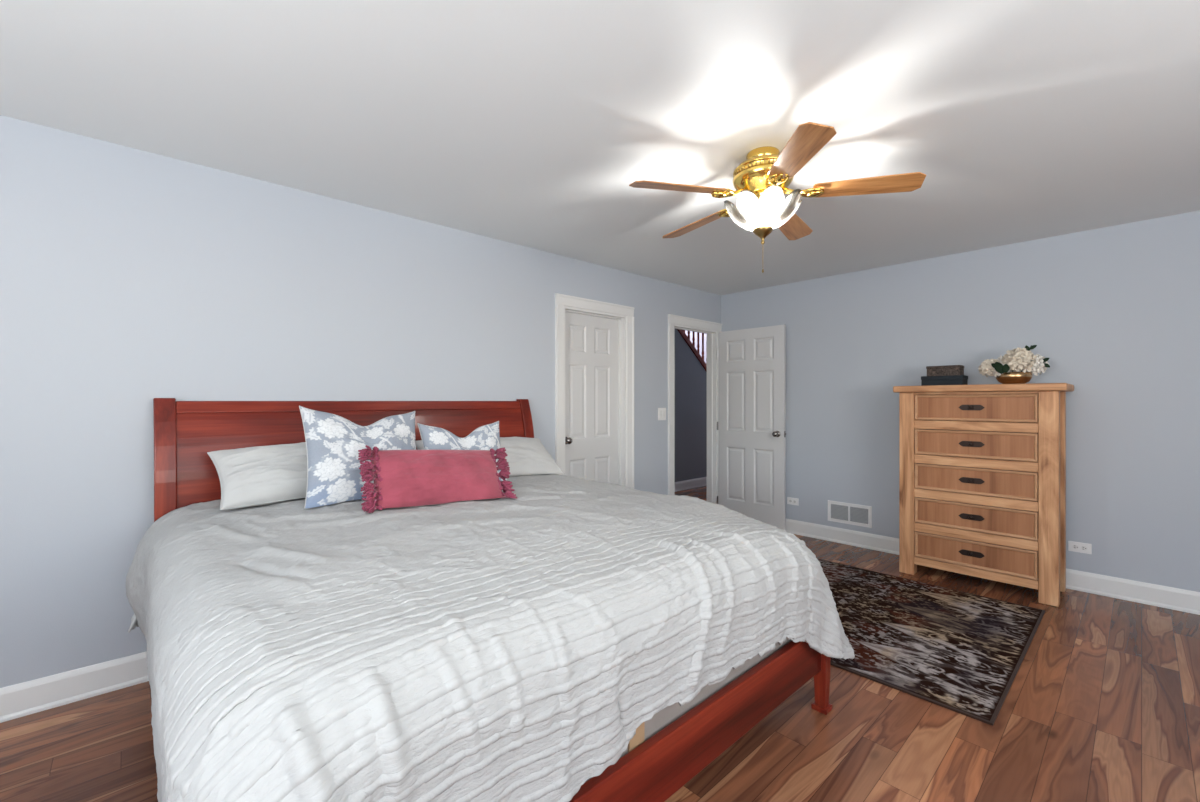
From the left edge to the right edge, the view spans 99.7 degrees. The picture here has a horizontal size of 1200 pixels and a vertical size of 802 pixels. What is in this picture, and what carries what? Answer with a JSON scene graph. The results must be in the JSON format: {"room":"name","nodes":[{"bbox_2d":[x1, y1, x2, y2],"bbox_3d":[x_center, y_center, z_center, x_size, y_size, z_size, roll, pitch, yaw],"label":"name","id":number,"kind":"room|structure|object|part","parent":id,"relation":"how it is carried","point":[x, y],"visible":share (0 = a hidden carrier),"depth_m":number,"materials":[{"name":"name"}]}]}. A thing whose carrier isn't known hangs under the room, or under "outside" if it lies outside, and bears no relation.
{"room":"bedroom","nodes":[
{"label":"bedroom","id":0,"kind":"room"},
{"bbox_2d":[0,115,720,687],"bbox_3d":[-1.182,0.068,3.270,6.977,2.440,0.120,0,0,-43],"label":"wall","id":1,"kind":"structure","parent":0,"point":[130,277],"depth_m":2.41,"materials":[{"name":"grey paint"}]},
{"bbox_2d":[0,651,148,722],"bbox_3d":[-1.469,1.222,2.907,5.822,0.132,0.019,0,0,-43],"label":"baseboard","id":2,"kind":"structure","parent":1,"relation":"attached to","point":[52,691],"depth_m":2.16,"materials":[{"name":"white paint"}]},
{"bbox_2d":[565,312,617,484],"bbox_3d":[-0.070,0.273,4.311,0.675,2.015,0.103,0,0,-43],"label":"door","id":3,"kind":"structure","parent":1,"relation":"in","point":[591,342],"depth_m":4.33,"materials":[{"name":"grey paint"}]},
{"bbox_3d":[-0.260,0.323,4.110,0.064,0.064,0.068,0,0,-43],"label":"knob","id":4,"kind":"part","parent":3,"relation":"part of","materials":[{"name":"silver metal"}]},
{"bbox_2d":[555,293,633,488],"bbox_3d":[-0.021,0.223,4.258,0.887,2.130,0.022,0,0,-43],"label":"trim","id":5,"kind":"structure","parent":1,"relation":"attached to","point":[561,300],"depth_m":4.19,"materials":[{"name":"white paint"}]},
{"bbox_2d":[658,408,665,419],"bbox_3d":[0.596,0.125,4.841,0.116,0.120,0.013,0,0,-43],"label":"light switch","id":6,"kind":"object","parent":1,"relation":"attached to","point":[661,411],"visible":1,"depth_m":4.84,"materials":[{"name":"white plastic"}]},
{"bbox_2d":[668,314,721,503],"bbox_3d":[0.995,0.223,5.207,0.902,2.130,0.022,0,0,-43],"label":"trim","id":7,"kind":"structure","parent":1,"relation":"attached to","point":[672,319],"depth_m":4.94,"materials":[{"name":"white paint"}]},
{"bbox_2d":[0,0,1199,294],"bbox_3d":[0.714,-1.202,1.240,6.977,0.100,5.677,0,0,-43],"label":"ceiling","id":8,"kind":"structure","parent":0,"point":[527,123],"depth_m":1.99,"materials":[{"name":"white paint"}]},
{"bbox_2d":[629,122,925,272],"bbox_3d":[0.757,-0.874,2.396,1.247,0.556,1.241,0,0,-43],"label":"ceiling fan","id":9,"kind":"object","parent":8,"relation":"hanging from","point":[766,173],"visible":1,"depth_m":2.26,"materials":[{"name":"brown wood"}]},
{"bbox_3d":[0.346,-0.941,2.233,0.435,0.046,0.129,0,0,-17],"label":"blade","id":10,"kind":"part","parent":9,"relation":"part of","materials":[{"name":"brown wood"}]},
{"bbox_3d":[0.511,-0.941,2.714,0.129,0.046,0.435,0,0,-35],"label":"blade","id":11,"kind":"part","parent":9,"relation":"part of","materials":[{"name":"brown wood"}]},
{"bbox_3d":[0.760,-0.869,2.360,0.340,0.133,0.340,0,0,-21],"label":"lamp shade","id":12,"kind":"part","parent":9,"relation":"part of","materials":[{"name":"white glass"}]},
{"bbox_3d":[0.805,-0.854,2.312,0.040,0.050,0.040,0,0,-43],"label":"bulb","id":13,"kind":"part","parent":9,"relation":"part of","materials":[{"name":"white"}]},
{"bbox_3d":[1.020,-0.941,2.705,0.129,0.046,0.435,0,0,37],"label":"blade","id":14,"kind":"part","parent":9,"relation":"part of","materials":[{"name":"brown wood"}]},
{"bbox_3d":[0.752,-0.941,1.927,0.129,0.046,0.435,0,0,1],"label":"blade","id":15,"kind":"part","parent":9,"relation":"part of","materials":[{"name":"brown wood"}]},
{"bbox_3d":[1.169,-0.941,2.219,0.435,0.046,0.129,0,0,19],"label":"blade","id":16,"kind":"part","parent":9,"relation":"part of","materials":[{"name":"brown wood"}]},
{"bbox_2d":[0,486,1199,801],"bbox_3d":[1.214,1.313,3.447,10.720,0.050,8.220,0,0,-43],"label":"floor","id":17,"kind":"structure","parent":0,"point":[1102,703],"depth_m":1.94,"materials":[{"name":"brown wood"}]},
{"bbox_2d":[153,398,831,801],"bbox_3d":[-0.546,0.637,2.224,2.069,1.302,2.234,0,0,-43],"label":"sleigh bed","id":18,"kind":"object","parent":17,"relation":"on","point":[185,474],"visible":0.44,"depth_m":2.28,"materials":[{"name":"brown wood"}]},
{"bbox_3d":[-1.988,0.637,2.312,0.078,1.302,0.136,0,0,-43],"label":"headboard post","id":19,"kind":"part","parent":18,"relation":"part of","materials":[{"name":"brown wood"}]},
{"bbox_3d":[-1.284,0.028,3.013,1.907,0.056,0.056,0,0,-43],"label":"headboard rail","id":20,"kind":"part","parent":18,"relation":"part of","materials":[{"name":"brown wood"}]},
{"bbox_3d":[-1.256,0.520,2.983,1.907,0.935,0.089,0,0,-43],"label":"headboard panel","id":21,"kind":"part","parent":18,"relation":"part of","materials":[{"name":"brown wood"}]},
{"bbox_3d":[-0.537,0.637,3.667,0.078,1.302,0.136,0,0,-43],"label":"headboard post","id":22,"kind":"part","parent":18,"relation":"part of","materials":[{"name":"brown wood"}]},
{"bbox_2d":[586,638,791,780],"bbox_3d":[-0.522,0.958,2.197,1.973,0.260,2.046,0,0,-43],"label":"box spring","id":23,"kind":"object","parent":18,"relation":"attached to","point":[666,716],"visible":0.04,"depth_m":1.52,"materials":[{"name":"beige fabric"}]},
{"bbox_3d":[0.189,1.026,1.436,2.003,0.180,0.030,0,0,-43],"label":"foot rail","id":24,"kind":"part","parent":18,"relation":"part of","materials":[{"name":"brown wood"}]},
{"bbox_3d":[0.928,1.095,2.116,0.050,0.345,0.052,0,0,-43],"label":"leg","id":25,"kind":"part","parent":18,"relation":"part of","materials":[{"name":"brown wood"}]},
{"bbox_2d":[817,558,1044,725],"bbox_3d":[1.300,1.282,3.446,1.595,0.012,2.458,0,0,-43],"label":"area rug","id":26,"kind":"object","parent":17,"relation":"on","point":[960,652],"visible":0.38,"depth_m":2.74,"materials":[{"name":"multicoloured carpet"}]},
{"bbox_2d":[893,383,1073,606],"bbox_3d":[2.714,0.588,3.626,0.492,1.400,0.968,0,0,-43],"label":"dresser","id":27,"kind":"object","parent":17,"relation":"on","point":[982,467],"visible":1,"depth_m":3.44,"materials":[{"name":"brown wood"}]},
{"bbox_3d":[2.317,0.612,3.804,0.085,1.352,0.098,0,0,-43],"label":"post","id":28,"kind":"part","parent":27,"relation":"part of","materials":[{"name":"brown wood"}]},
{"bbox_2d":[921,375,967,385],"bbox_3d":[2.572,-0.149,3.780,0.156,0.074,0.266,0,0,-43],"label":"box","id":29,"kind":"object","parent":27,"relation":"on","point":[952,379],"visible":0.8,"depth_m":3.72,"materials":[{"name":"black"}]},
{"bbox_3d":[2.572,-0.172,3.780,0.156,0.027,0.266,0,0,-43],"label":"box lid","id":30,"kind":"part","parent":29,"relation":"part of","materials":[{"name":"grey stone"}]},
{"bbox_2d":[926,365,963,375],"bbox_3d":[2.575,-0.224,3.776,0.126,0.074,0.215,0,0,-43],"label":"patterned box","id":31,"kind":"object","parent":29,"relation":"on","point":[947,370],"visible":0.86,"depth_m":3.73,"materials":[{"name":"brown"}]},
{"bbox_3d":[2.575,-0.251,3.776,0.126,0.020,0.215,0,0,-43],"label":"box lid","id":32,"kind":"part","parent":31,"relation":"part of","materials":[{"name":"grey"}]},
{"bbox_3d":[2.566,1.055,3.496,0.004,0.039,0.150,0,0,-43],"label":"pull plate","id":33,"kind":"part","parent":27,"relation":"part of","materials":[{"name":"grey metal"}]},
{"bbox_3d":[2.566,0.802,3.496,0.004,0.039,0.150,0,0,-43],"label":"pull plate","id":34,"kind":"part","parent":27,"relation":"part of","materials":[{"name":"grey metal"}]},
{"bbox_3d":[2.566,0.550,3.496,0.004,0.039,0.150,0,0,-43],"label":"pull plate","id":35,"kind":"part","parent":27,"relation":"part of","materials":[{"name":"grey metal"}]},
{"bbox_3d":[2.566,0.297,3.496,0.004,0.039,0.150,0,0,-43],"label":"pull plate","id":36,"kind":"part","parent":27,"relation":"part of","materials":[{"name":"grey metal"}]},
{"bbox_3d":[2.566,0.045,3.496,0.004,0.039,0.150,0,0,-43],"label":"pull plate","id":37,"kind":"part","parent":27,"relation":"part of","materials":[{"name":"grey metal"}]},
{"bbox_3d":[2.704,0.804,3.620,0.366,0.178,0.688,0,0,-43],"label":"drawer","id":38,"kind":"part","parent":27,"relation":"part of","materials":[{"name":"brown wood"}]},
{"bbox_3d":[2.579,1.180,3.504,0.040,0.056,0.698,0,0,-43],"label":"rail","id":39,"kind":"part","parent":27,"relation":"part of","materials":[{"name":"brown wood"}]},
{"bbox_3d":[2.579,0.931,3.504,0.040,0.062,0.698,0,0,-43],"label":"rail","id":40,"kind":"part","parent":27,"relation":"part of","materials":[{"name":"brown wood"}]},
{"bbox_3d":[2.579,0.678,3.504,0.040,0.062,0.698,0,0,-43],"label":"rail","id":41,"kind":"part","parent":27,"relation":"part of","materials":[{"name":"brown wood"}]},
{"bbox_3d":[2.579,0.426,3.504,0.040,0.062,0.698,0,0,-43],"label":"rail","id":42,"kind":"part","parent":27,"relation":"part of","materials":[{"name":"brown wood"}]},
{"bbox_3d":[2.579,0.173,3.504,0.040,0.062,0.698,0,0,-43],"label":"rail","id":43,"kind":"part","parent":27,"relation":"part of","materials":[{"name":"brown wood"}]},
{"bbox_3d":[2.579,-0.055,3.504,0.040,0.014,0.698,0,0,-43],"label":"rail","id":44,"kind":"part","parent":27,"relation":"part of","materials":[{"name":"brown wood"}]},
{"bbox_3d":[2.704,0.047,3.620,0.366,0.178,0.688,0,0,-43],"label":"drawer","id":45,"kind":"part","parent":27,"relation":"part of","materials":[{"name":"brown wood"}]},
{"bbox_3d":[2.704,1.057,3.620,0.366,0.178,0.688,0,0,-43],"label":"drawer","id":46,"kind":"part","parent":27,"relation":"part of","materials":[{"name":"brown wood"}]},
{"bbox_3d":[2.704,0.552,3.620,0.366,0.178,0.688,0,0,-43],"label":"drawer","id":47,"kind":"part","parent":27,"relation":"part of","materials":[{"name":"brown wood"}]},
{"bbox_3d":[2.704,0.299,3.620,0.366,0.178,0.688,0,0,-43],"label":"drawer","id":48,"kind":"part","parent":27,"relation":"part of","materials":[{"name":"brown wood"}]},
{"bbox_3d":[2.871,0.562,3.777,0.012,1.252,0.698,0,0,-43],"label":"panel","id":49,"kind":"part","parent":27,"relation":"part of","materials":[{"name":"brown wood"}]},
{"bbox_2d":[996,372,1032,383],"bbox_3d":[2.842,-0.153,3.476,0.198,0.083,0.198,0,0,-43],"label":"bronze bowl","id":50,"kind":"object","parent":27,"relation":"on","point":[1009,377],"visible":0.78,"depth_m":3.41,"materials":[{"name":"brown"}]},
{"bbox_2d":[978,345,1049,376],"bbox_3d":[2.838,-0.254,3.478,0.240,0.246,0.385,0,0,-43],"label":"flower arrangement","id":51,"kind":"object","parent":50,"relation":"in","point":[1015,360],"visible":0.94,"depth_m":3.40,"materials":[{"name":"beige plant"}]},
{"bbox_3d":[2.860,0.612,3.222,0.085,1.352,0.098,0,0,-43],"label":"post","id":52,"kind":"part","parent":27,"relation":"part of","materials":[{"name":"brown wood"}]},
{"bbox_3d":[3.122,0.612,3.466,0.085,1.352,0.098,0,0,-43],"label":"post","id":53,"kind":"part","parent":27,"relation":"part of","materials":[{"name":"brown wood"}]},
{"bbox_2d":[675,329,706,481],"bbox_3d":[0.703,0.068,6.938,4.700,2.440,0.100,0,0,-43],"label":"wall","id":54,"kind":"structure","parent":0,"point":[690,375],"depth_m":7.44,"materials":[{"name":"grey paint"}]},
{"bbox_2d":[675,477,706,491],"bbox_3d":[0.751,1.222,6.901,4.680,0.132,0.019,0,0,-43],"label":"baseboard","id":55,"kind":"structure","parent":54,"relation":"attached to","point":[698,482],"depth_m":7.44,"materials":[{"name":"white paint"}]},
{"bbox_2d":[677,329,706,371],"bbox_3d":[1.635,-0.890,7.808,2.150,2.722,0.150,0,0,-43],"label":"stair railing","id":56,"kind":"object","parent":54,"relation":"on","point":[690,344],"visible":0.2,"depth_m":7.58,"materials":[{"name":"brown wood"}]},
{"bbox_2d":[685,330,705,362],"bbox_3d":[0.311,-1.012,8.091,5.700,4.600,0.100,0,0,-43],"label":"wall","id":57,"kind":"structure","parent":0,"point":[691,332],"depth_m":9.49,"materials":[{"name":"white paint"}]},
{"bbox_2d":[717,325,785,530],"bbox_3d":[1.533,0.268,5.184,0.145,2.020,0.768,0,0,-43],"label":"door","id":58,"kind":"structure","parent":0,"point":[751,424],"depth_m":5.15,"materials":[{"name":"grey paint"}]},
{"bbox_3d":[1.715,0.323,4.934,0.068,0.064,0.064,0,0,-43],"label":"knob","id":59,"kind":"part","parent":58,"relation":"part of","materials":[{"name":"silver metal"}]},
{"bbox_2d":[721,210,1199,591],"bbox_3d":[3.261,0.068,3.536,0.120,2.440,5.556,0,0,-43],"label":"wall","id":60,"kind":"structure","parent":0,"point":[1114,311],"depth_m":3.53,"materials":[{"name":"grey paint"}]},
{"bbox_2d":[787,497,798,505],"bbox_3d":[1.876,0.976,4.924,0.009,0.070,0.116,0,0,-43],"label":"wall outlet","id":61,"kind":"object","parent":60,"relation":"attached to","point":[793,501],"visible":1,"depth_m":4.92,"materials":[{"name":"white plastic"}]},
{"bbox_2d":[828,500,871,527],"bbox_3d":[2.235,1.011,4.539,0.010,0.188,0.379,0,0,-43],"label":"air vent","id":62,"kind":"object","parent":60,"relation":"in","point":[841,512],"visible":1,"depth_m":4.53,"materials":[{"name":"white plastic"}]},
{"bbox_2d":[786,519,1199,614],"bbox_3d":[3.176,1.222,3.526,0.019,0.132,5.417,0,0,-43],"label":"baseboard","id":63,"kind":"structure","parent":60,"relation":"attached to","point":[1188,601],"depth_m":3.38,"materials":[{"name":"white paint"}]},
{"bbox_2d":[1068,541,1091,553],"bbox_3d":[3.262,0.996,3.440,0.009,0.070,0.116,0,0,-43],"label":"wall outlet","id":64,"kind":"object","parent":60,"relation":"attached to","point":[1073,546],"visible":1,"depth_m":3.44,"materials":[{"name":"white plastic"}]},
{"bbox_3d":[-0.538,0.708,2.214,1.893,0.239,1.980,0,0,-43],"label":"mattress","id":65,"kind":"object","parent":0,"visible":0},
{"bbox_2d":[126,474,854,801],"bbox_3d":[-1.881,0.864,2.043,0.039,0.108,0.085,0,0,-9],"label":"quilt","id":66,"kind":"object","parent":65,"relation":"on","point":[497,649],"visible":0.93,"depth_m":1.21,"materials":[{"name":"grey fabric"}]},
{"bbox_2d":[207,442,306,509],"bbox_3d":[-1.349,0.328,2.510,0.302,0.258,0.916,0,0,44],"label":"bed pillow","id":67,"kind":"object","parent":66,"relation":"on","point":[258,475],"visible":0.46,"depth_m":2.25,"materials":[{"name":"white fabric"}]},
{"bbox_2d":[299,406,415,508],"bbox_3d":[-1.085,0.235,2.348,0.548,0.427,0.214,0,0,-43],"label":"floral cushion","id":68,"kind":"object","parent":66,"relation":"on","point":[333,442],"visible":0.71,"depth_m":2.22,"materials":[{"name":"fabric"}]},
{"bbox_2d":[358,445,516,512],"bbox_3d":[-0.722,0.323,2.294,0.695,0.270,0.258,0,0,-36],"label":"lumbar cushion","id":69,"kind":"object","parent":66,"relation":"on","point":[402,478],"visible":1,"depth_m":2.21,"materials":[{"name":"fabric"}]},
{"bbox_2d":[417,421,506,480],"bbox_3d":[-0.716,0.285,2.691,0.469,0.344,0.179,0,0,-43],"label":"floral cushion","id":70,"kind":"object","parent":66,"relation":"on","point":[486,437],"visible":0.4,"depth_m":2.66,"materials":[{"name":"fabric"}]},
{"bbox_2d":[415,437,564,475],"bbox_3d":[-0.673,0.354,3.159,0.880,0.249,0.345,0,0,-38],"label":"bed pillow","id":71,"kind":"object","parent":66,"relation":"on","point":[526,456],"visible":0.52,"depth_m":3.21,"materials":[{"name":"white fabric"}]}
]}

